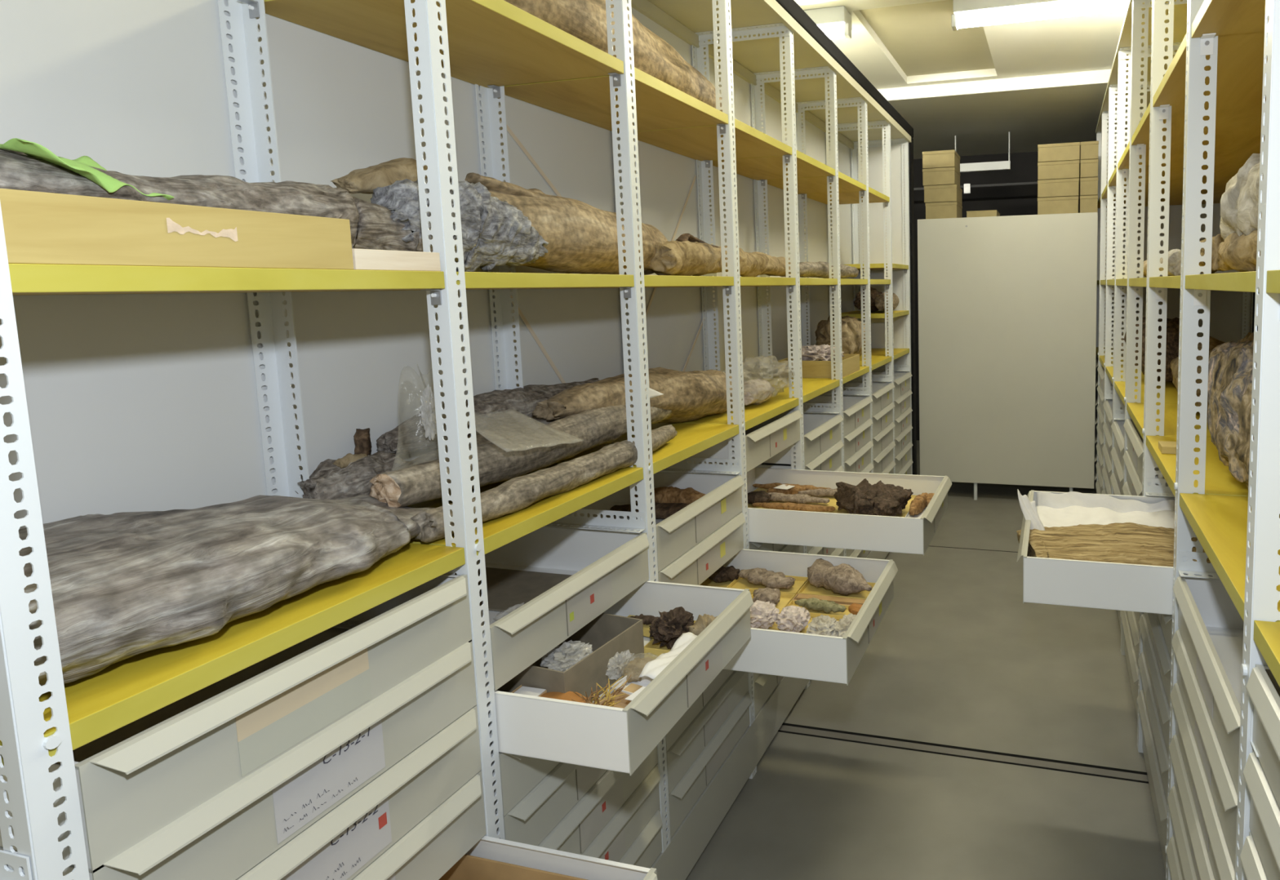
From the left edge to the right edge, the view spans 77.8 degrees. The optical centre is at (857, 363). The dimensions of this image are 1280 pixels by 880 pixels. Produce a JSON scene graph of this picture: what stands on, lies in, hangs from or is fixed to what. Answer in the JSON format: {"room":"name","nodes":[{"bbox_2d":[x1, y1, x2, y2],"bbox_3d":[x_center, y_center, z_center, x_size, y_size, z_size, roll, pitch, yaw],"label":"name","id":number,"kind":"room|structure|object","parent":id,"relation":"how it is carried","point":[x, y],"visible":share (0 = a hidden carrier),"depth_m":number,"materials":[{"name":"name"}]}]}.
{"room":"museum storage room","nodes":[
{"label":"museum storage room","id":0,"kind":"room"},
{"bbox_2d":[685,440,1165,879],"bbox_3d":[0.360,1.385,3.381,7.400,0.100,9.600,0,6,15],"label":"floor","id":1,"kind":"structure","parent":0,"point":[957,656],"depth_m":2.76,"materials":[{"name":"concrete"}]},
{"bbox_2d":[0,0,951,879],"bbox_3d":[-0.430,0.025,2.715,1.450,2.772,5.800,0,6,15],"label":"shelving rack","id":2,"kind":"object","parent":1,"relation":"on","point":[353,726],"visible":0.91,"depth_m":1.40,"materials":[{"name":"white metal"}]},
{"bbox_2d":[0,188,353,269],"bbox_3d":[-1.026,-0.132,0.735,0.356,0.073,0.880,0,6,15],"label":"wooden board","id":3,"kind":"object","parent":2,"relation":"on","point":[39,227],"visible":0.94,"depth_m":0.87,"materials":[{"name":"brown wood"}]},
{"bbox_2d":[0,148,457,253],"bbox_3d":[-0.989,-0.209,1.034,0.170,0.167,0.962,1,6,19],"label":"log","id":4,"kind":"object","parent":3,"relation":"in","point":[372,227],"visible":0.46,"depth_m":1.10,"materials":[{"name":"wood"}]},
{"bbox_2d":[0,137,174,199],"bbox_3d":[-0.955,-0.236,0.941,0.084,0.058,0.151,0,6,15],"label":"tissue","id":5,"kind":"object","parent":4,"relation":"on","point":[79,166],"visible":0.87,"depth_m":0.92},
{"bbox_2d":[18,494,434,685],"bbox_3d":[-0.986,0.284,1.027,0.403,0.146,0.870,0,6,15],"label":"slab","id":6,"kind":"object","parent":2,"relation":"on","point":[124,585],"visible":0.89,"depth_m":0.98,"materials":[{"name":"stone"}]},
{"bbox_2d":[294,451,408,506],"bbox_3d":[-0.986,0.244,1.489,0.100,0.132,0.200,2,7,28],"label":"block","id":7,"kind":"object","parent":2,"relation":"on","point":[328,481],"visible":0.46,"depth_m":1.44,"materials":[{"name":"grey plant"}]},
{"bbox_2d":[353,427,371,455],"bbox_3d":[-1.008,0.162,1.543,0.026,0.064,0.036,-3,6,-16],"label":"fragment","id":8,"kind":"object","parent":7,"relation":"on","point":[362,437],"visible":0.72,"depth_m":1.53,"materials":[{"name":"brown wood"}]},
{"bbox_2d":[351,248,440,271],"bbox_3d":[-0.736,-0.164,1.199,0.029,0.031,0.160,0,6,15],"label":"batten","id":9,"kind":"object","parent":2,"relation":"on","point":[362,259],"visible":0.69,"depth_m":1.19,"materials":[{"name":"brown wood"}]},
{"bbox_2d":[369,176,548,271],"bbox_3d":[-0.803,-0.273,1.511,0.232,0.187,0.378,0,6,15],"label":"chunk","id":10,"kind":"object","parent":2,"relation":"on","point":[495,233],"visible":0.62,"depth_m":1.46,"materials":[{"name":"stone"}]},
{"bbox_2d":[331,157,427,194],"bbox_3d":[-0.929,-0.372,1.502,0.094,0.088,0.225,0,6,15],"label":"rock","id":11,"kind":"object","parent":10,"relation":"on","point":[364,180],"visible":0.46,"depth_m":1.44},
{"bbox_2d":[382,416,559,473],"bbox_3d":[-0.833,0.196,1.856,0.136,0.147,0.773,0,6,15],"label":"slab","id":12,"kind":"object","parent":2,"relation":"on","point":[509,429],"visible":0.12,"depth_m":1.77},
{"bbox_2d":[376,377,599,456],"bbox_3d":[-0.883,0.115,1.926,0.099,0.110,0.757,0,6,15],"label":"log","id":13,"kind":"object","parent":12,"relation":"on","point":[418,433],"visible":0.48,"depth_m":1.79,"materials":[{"name":"wood"}]},
{"bbox_2d":[454,567,572,612],"bbox_3d":[-0.895,0.552,1.865,0.330,0.004,0.220,0,6,15],"label":"cardboard sheet","id":14,"kind":"object","parent":2,"relation":"in","point":[508,589],"visible":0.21,"depth_m":1.87,"materials":[{"name":"cardboard"}]},
{"bbox_2d":[438,853,588,879],"bbox_3d":[-0.640,0.955,1.127,0.445,0.090,0.445,0,6,15],"label":"cardboard box","id":15,"kind":"object","parent":2,"relation":"in","point":[468,867],"visible":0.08,"depth_m":1.35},
{"bbox_2d":[368,404,672,507],"bbox_3d":[-0.713,0.182,1.828,0.104,0.109,1.016,0,6,15],"label":"log","id":16,"kind":"object","parent":2,"relation":"on","point":[530,451],"visible":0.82,"depth_m":1.64,"materials":[{"name":"brown wood"}]},
{"bbox_2d":[410,424,677,542],"bbox_3d":[-0.633,0.240,1.759,0.095,0.072,0.910,0,6,15],"label":"log","id":17,"kind":"object","parent":2,"relation":"on","point":[514,495],"visible":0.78,"depth_m":1.59,"materials":[{"name":"wood"}]},
{"bbox_2d":[493,613,644,700],"bbox_3d":[-0.665,0.645,1.672,0.275,0.098,0.255,1,6,20],"label":"cardboard box","id":18,"kind":"object","parent":2,"relation":"in","point":[594,653],"visible":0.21,"depth_m":1.66,"materials":[{"name":"cardboard"}]},
{"bbox_2d":[487,189,667,275],"bbox_3d":[-0.724,-0.334,2.017,0.198,0.203,0.831,0,6,15],"label":"log","id":19,"kind":"object","parent":2,"relation":"on","point":[581,237],"visible":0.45,"depth_m":1.87,"materials":[{"name":"wood"}]},
{"bbox_2d":[465,172,552,199],"bbox_3d":[-0.755,-0.399,1.835,0.067,0.067,0.459,1,6,18],"label":"fossil splinter","id":20,"kind":"object","parent":19,"relation":"on","point":[491,184],"visible":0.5,"depth_m":1.67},
{"bbox_2d":[503,0,732,112],"bbox_3d":[-0.687,-0.871,2.064,0.239,0.250,1.358,0,6,15],"label":"log","id":21,"kind":"object","parent":2,"relation":"on","point":[585,20],"visible":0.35,"depth_m":2.01,"materials":[{"name":"wood"}]},
{"bbox_2d":[616,657,653,682],"bbox_3d":[-0.466,0.651,1.610,0.085,0.033,0.083,-1,6,2],"label":"coral","id":22,"kind":"object","parent":2,"relation":"on","point":[633,667],"visible":0.73,"depth_m":1.59},
{"bbox_2d":[532,367,742,423],"bbox_3d":[-0.617,0.115,2.334,0.225,0.203,1.010,0,6,15],"label":"log","id":23,"kind":"object","parent":2,"relation":"on","point":[691,396],"visible":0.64,"depth_m":2.27,"materials":[{"name":"wood"}]},
{"bbox_2d":[608,502,689,519],"bbox_3d":[-0.629,0.469,2.422,0.345,0.044,0.102,0,6,8],"label":"slab","id":24,"kind":"object","parent":2,"relation":"on","point":[663,510],"visible":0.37,"depth_m":2.39,"materials":[{"name":"brown wood"}]},
{"bbox_2d":[638,631,697,679],"bbox_3d":[-0.391,0.625,1.621,0.060,0.022,0.190,0,6,15],"label":"folded paper","id":25,"kind":"object","parent":2,"relation":"in","point":[652,668],"visible":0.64,"depth_m":1.60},
{"bbox_2d":[634,486,706,503],"bbox_3d":[-0.610,0.444,2.495,0.303,0.079,0.076,0,6,15],"label":"slab","id":26,"kind":"object","parent":2,"relation":"in","point":[664,494],"visible":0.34,"depth_m":2.47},
{"bbox_2d":[644,620,696,659],"bbox_3d":[-0.413,0.662,1.808,0.128,0.030,0.158,0,6,15],"label":"tray","id":27,"kind":"object","parent":2,"relation":"on","point":[652,651],"visible":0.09,"depth_m":1.75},
{"bbox_2d":[648,606,694,648],"bbox_3d":[-0.438,0.630,1.798,0.120,0.091,0.096,0,6,15],"label":"clump","id":28,"kind":"object","parent":27,"relation":"in","point":[670,625],"visible":0.82,"depth_m":1.77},
{"bbox_2d":[646,240,791,277],"bbox_3d":[-0.450,-0.372,2.762,0.133,0.116,1.168,0,6,15],"label":"log","id":29,"kind":"object","parent":2,"relation":"on","point":[672,258],"visible":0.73,"depth_m":2.42,"materials":[{"name":"wood"}]},
{"bbox_2d":[699,577,839,633],"bbox_3d":[-0.310,0.746,2.228,0.720,0.021,0.535,0,6,15],"label":"board","id":30,"kind":"object","parent":2,"relation":"in","point":[708,582],"visible":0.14,"depth_m":2.44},
{"bbox_2d":[708,565,739,582],"bbox_3d":[-0.438,0.686,2.478,0.111,0.047,0.087,0,6,15],"label":"fossil","id":31,"kind":"object","parent":30,"relation":"on","point":[722,574],"visible":0.72,"depth_m":2.45},
{"bbox_2d":[750,600,779,629],"bbox_3d":[-0.274,0.707,2.129,0.114,0.071,0.101,0,6,15],"label":"bag","id":32,"kind":"object","parent":30,"relation":"on","point":[763,615],"visible":0.71,"depth_m":2.10,"materials":[{"name":"paper"}]},
{"bbox_2d":[726,575,808,595],"bbox_3d":[-0.285,0.706,2.423,0.230,0.016,0.130,0,6,15],"label":"tray","id":33,"kind":"object","parent":30,"relation":"on","point":[741,583],"visible":0.39,"depth_m":2.42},
{"bbox_2d":[737,567,795,588],"bbox_3d":[-0.293,0.687,2.429,0.206,0.046,0.084,3,7,34],"label":"fossil","id":34,"kind":"object","parent":33,"relation":"on","point":[769,579],"visible":1,"depth_m":2.40},
{"bbox_2d":[751,593,795,613],"bbox_3d":[-0.271,0.721,2.278,0.130,0.014,0.135,0,6,15],"label":"tray","id":35,"kind":"object","parent":30,"relation":"on","point":[785,598],"visible":0.17,"depth_m":2.31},
{"bbox_2d":[752,587,780,604],"bbox_3d":[-0.274,0.699,2.272,0.097,0.054,0.088,0,6,15],"label":"fossil","id":36,"kind":"object","parent":35,"relation":"on","point":[766,594],"visible":0.83,"depth_m":2.25},
{"bbox_2d":[774,605,810,632],"bbox_3d":[-0.179,0.710,2.098,0.093,0.067,0.102,0,6,15],"label":"bag","id":37,"kind":"object","parent":30,"relation":"on","point":[791,618],"visible":0.96,"depth_m":2.07,"materials":[{"name":"paper"}]},
{"bbox_2d":[786,600,852,619],"bbox_3d":[-0.085,0.724,2.217,0.250,0.014,0.072,0,6,15],"label":"tray","id":38,"kind":"object","parent":30,"relation":"on","point":[837,615],"visible":0.23,"depth_m":2.21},
{"bbox_2d":[795,597,846,613],"bbox_3d":[-0.109,0.710,2.223,0.164,0.035,0.044,1,6,22],"label":"fossil","id":39,"kind":"object","parent":38,"relation":"on","point":[813,603],"visible":1,"depth_m":2.21},
{"bbox_2d":[791,593,849,605],"bbox_3d":[-0.070,0.718,2.277,0.250,0.014,0.047,0,6,15],"label":"tray","id":40,"kind":"object","parent":30,"relation":"on","point":[795,597],"visible":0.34,"depth_m":2.30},
{"bbox_2d":[795,593,866,604],"bbox_3d":[-0.072,0.713,2.278,0.225,0.014,0.030,0,6,15],"label":"bar","id":41,"kind":"object","parent":40,"relation":"in","point":[838,600],"visible":0.43,"depth_m":2.27,"materials":[{"name":"brown wood"}]},
{"bbox_2d":[805,614,839,635],"bbox_3d":[-0.094,0.718,2.051,0.089,0.059,0.110,0,6,15],"label":"bag","id":42,"kind":"object","parent":30,"relation":"on","point":[822,624],"visible":0.61,"depth_m":2.03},
{"bbox_2d":[797,580,875,599],"bbox_3d":[-0.047,0.707,2.363,0.250,0.016,0.125,0,6,15],"label":"tray","id":43,"kind":"object","parent":30,"relation":"on","point":[807,588],"visible":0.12,"depth_m":2.36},
{"bbox_2d":[807,558,872,595],"bbox_3d":[-0.054,0.669,2.355,0.119,0.087,0.239,-6,8,-42],"label":"fossil","id":44,"kind":"object","parent":43,"relation":"on","point":[843,579],"visible":1,"depth_m":2.33},
{"bbox_2d":[777,354,859,378],"bbox_3d":[-0.189,0.008,3.877,0.325,0.085,0.360,0,6,15],"label":"wooden tray","id":45,"kind":"object","parent":2,"relation":"on","point":[851,362],"visible":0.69,"depth_m":3.71,"materials":[{"name":"brown wood"}]},
{"bbox_2d":[800,343,844,360],"bbox_3d":[-0.190,-0.040,3.875,0.240,0.121,0.291,0,6,15],"label":"crumpled paper","id":46,"kind":"object","parent":45,"relation":"in","point":[809,353],"visible":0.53,"depth_m":3.79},
{"bbox_2d":[789,261,858,278],"bbox_3d":[-0.157,-0.457,3.684,0.085,0.085,0.897,1,6,17],"label":"log","id":47,"kind":"object","parent":2,"relation":"on","point":[820,269],"visible":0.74,"depth_m":3.57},
{"bbox_2d":[745,487,915,516],"bbox_3d":[-0.098,0.554,2.773,0.770,0.033,0.530,0,6,15],"label":"board","id":48,"kind":"object","parent":2,"relation":"in","point":[833,501],"visible":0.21,"depth_m":2.85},
{"bbox_2d":[751,502,835,511],"bbox_3d":[-0.236,0.524,2.780,0.324,0.027,0.054,0,6,15],"label":"stick","id":49,"kind":"object","parent":48,"relation":"on","point":[788,505],"visible":0.93,"depth_m":2.76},
{"bbox_2d":[768,492,830,503],"bbox_3d":[-0.259,0.511,2.888,0.324,0.031,0.062,0,6,15],"label":"stick","id":50,"kind":"object","parent":48,"relation":"on","point":[797,498],"visible":0.7,"depth_m":2.86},
{"bbox_2d":[833,478,913,516],"bbox_3d":[0.041,0.484,2.695,0.285,0.114,0.360,0,6,15],"label":"rock","id":51,"kind":"object","parent":48,"relation":"on","point":[880,499],"visible":0.94,"depth_m":2.64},
{"bbox_2d":[814,314,871,355],"bbox_3d":[-0.082,-0.149,4.385,0.282,0.290,0.529,0,6,15],"label":"log","id":52,"kind":"object","parent":2,"relation":"on","point":[851,341],"visible":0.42,"depth_m":4.19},
{"bbox_3d":[-0.672,0.700,1.482,0.558,0.027,0.105,0,6,15],"label":"cardboard sheet","id":53,"kind":"object","parent":2,"relation":"in","visible":0},
{"bbox_2d":[571,675,631,706],"bbox_3d":[-0.498,0.650,1.488,0.098,0.047,0.124,0,6,15],"label":"dry twigs","id":54,"kind":"object","parent":53,"relation":"on","point":[595,698],"visible":0.7,"depth_m":1.49,"materials":[{"name":"plant"}]},
{"bbox_3d":[-0.379,0.056,2.971,0.228,0.179,0.515,0,6,15],"label":"plastic bag","id":55,"kind":"object","parent":2,"relation":"on","visible":0},
{"bbox_2d":[743,378,774,404],"bbox_3d":[-0.390,0.105,2.896,0.136,0.100,0.272,0,6,15],"label":"fragment","id":56,"kind":"object","parent":55,"relation":"in","point":[757,391],"visible":0.7,"depth_m":2.83,"materials":[{"name":"stone"}]},
{"bbox_2d":[777,722,1148,783],"bbox_3d":[0.490,1.403,2.698,3.600,0.003,0.036,0,6,15],"label":"trim","id":57,"kind":"structure","parent":1,"relation":"on","point":[784,727],"depth_m":2.72,"materials":[{"name":"metal"}]},
{"bbox_2d":[917,212,1097,500],"bbox_3d":[1.172,-0.038,5.935,1.320,2.180,0.422,0,6,15],"label":"storage cabinet","id":58,"kind":"object","parent":1,"relation":"on","point":[1007,304],"visible":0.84,"depth_m":5.72,"materials":[{"name":"grey metal"}]},
{"bbox_2d":[924,201,962,219],"bbox_3d":[0.687,-1.193,5.960,0.244,0.125,0.346,0,6,15],"label":"cardboard box","id":59,"kind":"object","parent":58,"relation":"on","point":[951,209],"visible":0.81,"depth_m":5.80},
{"bbox_2d":[924,184,962,205],"bbox_3d":[0.679,-1.321,5.948,0.254,0.125,0.346,0,6,15],"label":"cardboard box","id":60,"kind":"object","parent":59,"relation":"on","point":[949,193],"visible":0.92,"depth_m":5.79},
{"bbox_2d":[922,167,959,186],"bbox_3d":[0.665,-1.449,5.938,0.249,0.125,0.346,0,6,15],"label":"cardboard box","id":61,"kind":"object","parent":60,"relation":"on","point":[947,175],"visible":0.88,"depth_m":5.78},
{"bbox_2d":[922,150,959,173],"bbox_3d":[0.663,-1.578,5.925,0.249,0.125,0.346,0,6,15],"label":"cardboard box","id":62,"kind":"object","parent":61,"relation":"on","point":[944,158],"visible":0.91,"depth_m":5.77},
{"bbox_2d":[1037,195,1078,214],"bbox_3d":[1.523,-1.185,5.741,0.294,0.124,0.346,0,6,15],"label":"cardboard box","id":63,"kind":"object","parent":58,"relation":"on","point":[1058,205],"visible":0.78,"depth_m":5.58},
{"bbox_2d":[1037,177,1079,198],"bbox_3d":[1.522,-1.313,5.727,0.296,0.124,0.346,0,6,15],"label":"cardboard box","id":64,"kind":"object","parent":63,"relation":"on","point":[1062,187],"visible":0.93,"depth_m":5.56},
{"bbox_2d":[1037,160,1079,180],"bbox_3d":[1.520,-1.441,5.714,0.298,0.124,0.346,0,6,15],"label":"cardboard box","id":65,"kind":"object","parent":64,"relation":"on","point":[1063,169],"visible":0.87,"depth_m":5.55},
{"bbox_2d":[1037,142,1079,162],"bbox_3d":[1.519,-1.569,5.700,0.300,0.124,0.346,0,6,15],"label":"cardboard box","id":66,"kind":"object","parent":65,"relation":"on","point":[1063,151],"visible":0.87,"depth_m":5.54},
{"bbox_2d":[1078,195,1097,213],"bbox_3d":[1.735,-1.183,5.685,0.127,0.124,0.346,0,6,15],"label":"cardboard box","id":67,"kind":"object","parent":58,"relation":"on","point":[1086,203],"visible":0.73,"depth_m":5.52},
{"bbox_2d":[1079,177,1097,197],"bbox_3d":[1.732,-1.311,5.672,0.127,0.124,0.346,0,6,15],"label":"cardboard box","id":68,"kind":"object","parent":67,"relation":"on","point":[1087,186],"visible":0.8,"depth_m":5.51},
{"bbox_2d":[1079,159,1098,180],"bbox_3d":[1.730,-1.439,5.659,0.127,0.124,0.346,0,6,15],"label":"cardboard box","id":69,"kind":"object","parent":68,"relation":"on","point":[1087,168],"visible":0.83,"depth_m":5.50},
{"bbox_2d":[1079,141,1098,164],"bbox_3d":[1.728,-1.567,5.646,0.127,0.124,0.346,0,6,15],"label":"cardboard box","id":70,"kind":"object","parent":69,"relation":"on","point":[1089,150],"visible":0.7,"depth_m":5.48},
{"bbox_2d":[1017,0,1279,879],"bbox_3d":[1.438,-0.068,2.811,1.552,2.867,6.751,0,6,15],"label":"shelving rack","id":71,"kind":"object","parent":1,"relation":"on","point":[1193,91],"visible":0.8,"depth_m":1.88,"materials":[{"name":"white metal"}]},
{"bbox_2d":[1098,385,1111,414],"bbox_3d":[2.036,0.253,5.025,0.780,0.132,0.684,0,6,15],"label":"drawer","id":72,"kind":"object","parent":71,"relation":"in","point":[1101,393],"depth_m":5.11,"materials":[{"name":"beige metal"}]},
{"bbox_2d":[1099,365,1112,395],"bbox_3d":[2.034,0.114,5.011,0.780,0.132,0.684,0,6,15],"label":"drawer","id":73,"kind":"object","parent":71,"relation":"in","point":[1101,369],"depth_m":5.07,"materials":[{"name":"beige metal"}]},
{"bbox_2d":[1016,522,1210,566],"bbox_3d":[0.761,0.563,2.213,0.589,0.120,0.426,0,6,15],"label":"wood","id":74,"kind":"object","parent":71,"relation":"in","point":[1130,543],"visible":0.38,"depth_m":2.19,"materials":[{"name":"wood"}]},
{"bbox_2d":[1017,489,1044,530],"bbox_3d":[0.545,0.479,2.367,0.086,0.163,0.052,0,6,15],"label":"tissue","id":75,"kind":"object","parent":74,"relation":"on","point":[1028,508],"visible":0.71,"depth_m":2.37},
{"bbox_2d":[1105,400,1122,437],"bbox_3d":[1.849,0.330,4.316,0.780,0.132,0.684,0,6,15],"label":"drawer","id":76,"kind":"object","parent":71,"relation":"in","point":[1108,403],"depth_m":4.44,"materials":[{"name":"beige metal"}]},
{"bbox_2d":[1035,491,1193,531],"bbox_3d":[0.843,0.501,2.485,0.501,0.070,0.316,0,6,15],"label":"tissue","id":77,"kind":"object","parent":71,"relation":"in","point":[1070,508],"visible":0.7,"depth_m":2.58,"materials":[{"name":"paper"}]},
{"bbox_2d":[1022,489,1213,614],"bbox_3d":[0.915,0.555,2.288,0.780,0.132,0.684,0,6,15],"label":"drawer","id":78,"kind":"object","parent":71,"relation":"in","point":[1139,588],"depth_m":2.01,"materials":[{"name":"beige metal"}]},
{"bbox_2d":[1113,446,1124,494],"bbox_3d":[1.665,0.545,3.622,0.780,0.132,0.684,0,6,15],"label":"drawer","id":79,"kind":"object","parent":71,"relation":"in","point":[1118,471],"depth_m":3.71,"materials":[{"name":"beige metal"}]},
{"bbox_2d":[1114,420,1124,471],"bbox_3d":[1.662,0.406,3.607,0.780,0.132,0.684,0,6,15],"label":"drawer","id":80,"kind":"object","parent":71,"relation":"in","point":[1119,446],"depth_m":3.72,"materials":[{"name":"beige metal"}]},
{"bbox_2d":[1123,611,1138,705],"bbox_3d":[1.488,1.179,2.970,0.780,0.132,0.684,0,6,15],"label":"drawer","id":81,"kind":"object","parent":71,"relation":"in","point":[1126,631],"depth_m":2.96,"materials":[{"name":"beige metal"}]},
{"bbox_2d":[1125,610,1139,669],"bbox_3d":[1.486,1.039,2.956,0.780,0.132,0.684,0,6,15],"label":"drawer","id":82,"kind":"object","parent":71,"relation":"in","point":[1131,625],"depth_m":2.91,"materials":[{"name":"beige metal"}]},
{"bbox_2d":[1126,418,1168,486],"bbox_3d":[1.473,0.343,2.884,0.780,0.132,0.684,0,6,15],"label":"drawer","id":83,"kind":"object","parent":71,"relation":"in","point":[1135,448],"depth_m":2.94,"materials":[{"name":"beige metal"}]},
{"bbox_2d":[1126,449,1174,497],"bbox_3d":[1.476,0.482,2.899,0.780,0.132,0.684,0,6,15],"label":"drawer","id":84,"kind":"object","parent":71,"relation":"in","point":[1134,482],"depth_m":3.00,"materials":[{"name":"beige metal"}]},
{"bbox_2d":[1122,316,1179,382],"bbox_3d":[1.586,-0.085,4.022,0.343,0.340,0.696,0,6,15],"label":"log","id":85,"kind":"object","parent":71,"relation":"on","point":[1172,325],"visible":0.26,"depth_m":3.71,"materials":[{"name":"brown wood"}]},
{"bbox_2d":[1141,688,1167,853],"bbox_3d":[1.302,1.255,2.261,0.780,0.132,0.684,0,6,15],"label":"drawer","id":86,"kind":"object","parent":71,"relation":"in","point":[1158,784],"depth_m":2.26,"materials":[{"name":"beige metal"}]},
{"bbox_2d":[1142,650,1168,804],"bbox_3d":[1.299,1.115,2.247,0.780,0.132,0.684,0,6,15],"label":"drawer","id":87,"kind":"object","parent":71,"relation":"in","point":[1162,778],"depth_m":2.27,"materials":[{"name":"beige metal"}]},
{"bbox_2d":[1142,612,1169,755],"bbox_3d":[1.296,0.976,2.233,0.780,0.132,0.684,0,6,15],"label":"drawer","id":88,"kind":"object","parent":71,"relation":"in","point":[1163,730],"depth_m":2.26,"materials":[{"name":"beige metal"}]},
{"bbox_2d":[1144,612,1170,707],"bbox_3d":[1.294,0.837,2.218,0.780,0.132,0.684,0,6,15],"label":"drawer","id":89,"kind":"object","parent":71,"relation":"in","point":[1163,680],"depth_m":2.20,"materials":[{"name":"beige metal"}]},
{"bbox_2d":[1157,613,1172,658],"bbox_3d":[1.291,0.698,2.204,0.780,0.132,0.684,0,6,15],"label":"drawer","id":90,"kind":"object","parent":71,"relation":"in","point":[1164,630],"depth_m":2.10,"materials":[{"name":"beige metal"}]},
{"bbox_2d":[1159,248,1181,275],"bbox_3d":[1.156,-0.367,2.765,0.104,0.098,0.444,0,6,15],"label":"stone","id":91,"kind":"object","parent":71,"relation":"on","point":[1175,255],"visible":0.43,"depth_m":2.57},
{"bbox_2d":[1172,783,1196,879],"bbox_3d":[1.112,1.192,1.538,0.780,0.132,0.684,0,6,15],"label":"drawer","id":92,"kind":"object","parent":71,"relation":"in","point":[1189,868],"depth_m":1.82,"materials":[{"name":"beige metal"}]},
{"bbox_2d":[1173,733,1214,879],"bbox_3d":[1.109,1.052,1.524,0.780,0.132,0.684,0,6,15],"label":"drawer","id":93,"kind":"object","parent":71,"relation":"in","point":[1204,859],"depth_m":1.71,"materials":[{"name":"beige metal"}]},
{"bbox_2d":[1169,335,1226,413],"bbox_3d":[1.449,0.032,3.100,0.287,0.300,0.747,1,6,19],"label":"log","id":94,"kind":"object","parent":71,"relation":"on","point":[1213,343],"visible":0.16,"depth_m":2.96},
{"bbox_2d":[1175,680,1235,879],"bbox_3d":[1.107,0.913,1.510,0.780,0.132,0.684,0,6,15],"label":"drawer","id":95,"kind":"object","parent":71,"relation":"in","point":[1226,861],"depth_m":1.58,"materials":[{"name":"beige metal"}]},
{"bbox_2d":[1176,628,1240,878],"bbox_3d":[1.104,0.774,1.495,0.780,0.132,0.684,0,6,15],"label":"drawer","id":96,"kind":"object","parent":71,"relation":"in","point":[1226,642],"depth_m":1.57,"materials":[{"name":"beige metal"}]},
{"bbox_2d":[1199,233,1224,273],"bbox_3d":[1.063,-0.326,2.260,0.119,0.122,0.270,0,6,15],"label":"stone","id":97,"kind":"object","parent":71,"relation":"on","point":[1216,240],"visible":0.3,"depth_m":2.15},
{"bbox_2d":[1177,575,1246,792],"bbox_3d":[1.102,0.635,1.481,0.780,0.132,0.684,0,6,15],"label":"drawer","id":98,"kind":"object","parent":71,"relation":"in","point":[1216,625],"depth_m":1.66,"materials":[{"name":"beige metal"}]},
{"bbox_2d":[1207,332,1257,488],"bbox_3d":[1.012,0.128,1.758,0.321,0.400,0.927,-1,6,2],"label":"rock","id":99,"kind":"object","parent":71,"relation":"on","point":[1230,363],"visible":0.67,"depth_m":1.82,"materials":[{"name":"stone"}]},
{"bbox_2d":[1217,229,1261,271],"bbox_3d":[0.955,-0.278,1.803,0.138,0.125,0.347,0,6,15],"label":"stone","id":100,"kind":"object","parent":71,"relation":"on","point":[1238,253],"visible":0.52,"depth_m":1.78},
{"bbox_2d":[1219,153,1263,239],"bbox_3d":[0.956,-0.392,1.742,0.168,0.257,0.478,-1,6,3],"label":"rock","id":101,"kind":"object","parent":100,"relation":"on","point":[1239,202],"visible":0.52,"depth_m":1.76,"materials":[{"name":"stone"}]},
{"bbox_2d":[1248,831,1267,879],"bbox_3d":[0.917,0.850,0.786,0.780,0.132,0.684,0,6,15],"label":"drawer","id":102,"kind":"object","parent":71,"relation":"in","point":[1256,866],"depth_m":1.15,"materials":[{"name":"beige metal"}]},
{"bbox_2d":[1248,748,1279,879],"bbox_3d":[0.915,0.711,0.772,0.780,0.132,0.684,0,6,15],"label":"drawer","id":103,"kind":"object","parent":71,"relation":"in","point":[1263,858],"depth_m":1.12,"materials":[{"name":"beige metal"}]},
{"bbox_2d":[1252,663,1279,808],"bbox_3d":[0.912,0.572,0.758,0.780,0.132,0.684,0,6,15],"label":"drawer","id":104,"kind":"object","parent":71,"relation":"in","point":[1265,761],"depth_m":1.11,"materials":[{"name":"beige metal"}]},
{"bbox_2d":[859,0,995,76],"bbox_3d":[0.461,-1.962,4.487,0.620,0.070,1.470,0,6,15],"label":"ceiling","id":105,"kind":"structure","parent":0,"point":[922,39],"depth_m":4.49,"materials":[{"name":"paint"}]},
{"bbox_2d":[794,0,1126,159],"bbox_3d":[0.302,-1.745,3.060,7.400,0.205,9.600,0,6,15],"label":"ceiling","id":106,"kind":"structure","parent":0,"point":[1047,84],"depth_m":5.22,"materials":[{"name":"paint"}]},
{"bbox_2d":[804,5,852,39],"bbox_3d":[-0.626,-1.740,4.017,1.224,0.135,0.150,0,6,15],"label":"ceiling lamp","id":107,"kind":"object","parent":106,"relation":"attached to","point":[835,22],"visible":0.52,"depth_m":3.83,"materials":[{"name":"white plastic"}]},
{"bbox_2d":[955,132,1010,173],"bbox_3d":[1.069,-1.923,6.685,0.560,0.430,0.060,0,6,15],"label":"hanging lamp","id":108,"kind":"object","parent":106,"relation":"hanging from","point":[1005,165],"visible":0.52,"depth_m":6.66,"materials":[{"name":"white metal"}]},
{"bbox_2d":[951,0,1128,31],"bbox_3d":[1.077,-1.730,3.611,1.244,0.135,0.150,0,6,15],"label":"ceiling lamp","id":109,"kind":"object","parent":106,"relation":"attached to","point":[967,13],"visible":0.88,"depth_m":3.64,"materials":[{"name":"white plastic"}]},
{"bbox_2d":[913,151,1258,440],"bbox_3d":[1.559,-0.758,7.878,7.400,3.200,0.100,0,6,15],"label":"wall","id":110,"kind":"structure","parent":0,"point":[1011,200],"depth_m":7.76,"materials":[{"name":"paint"}]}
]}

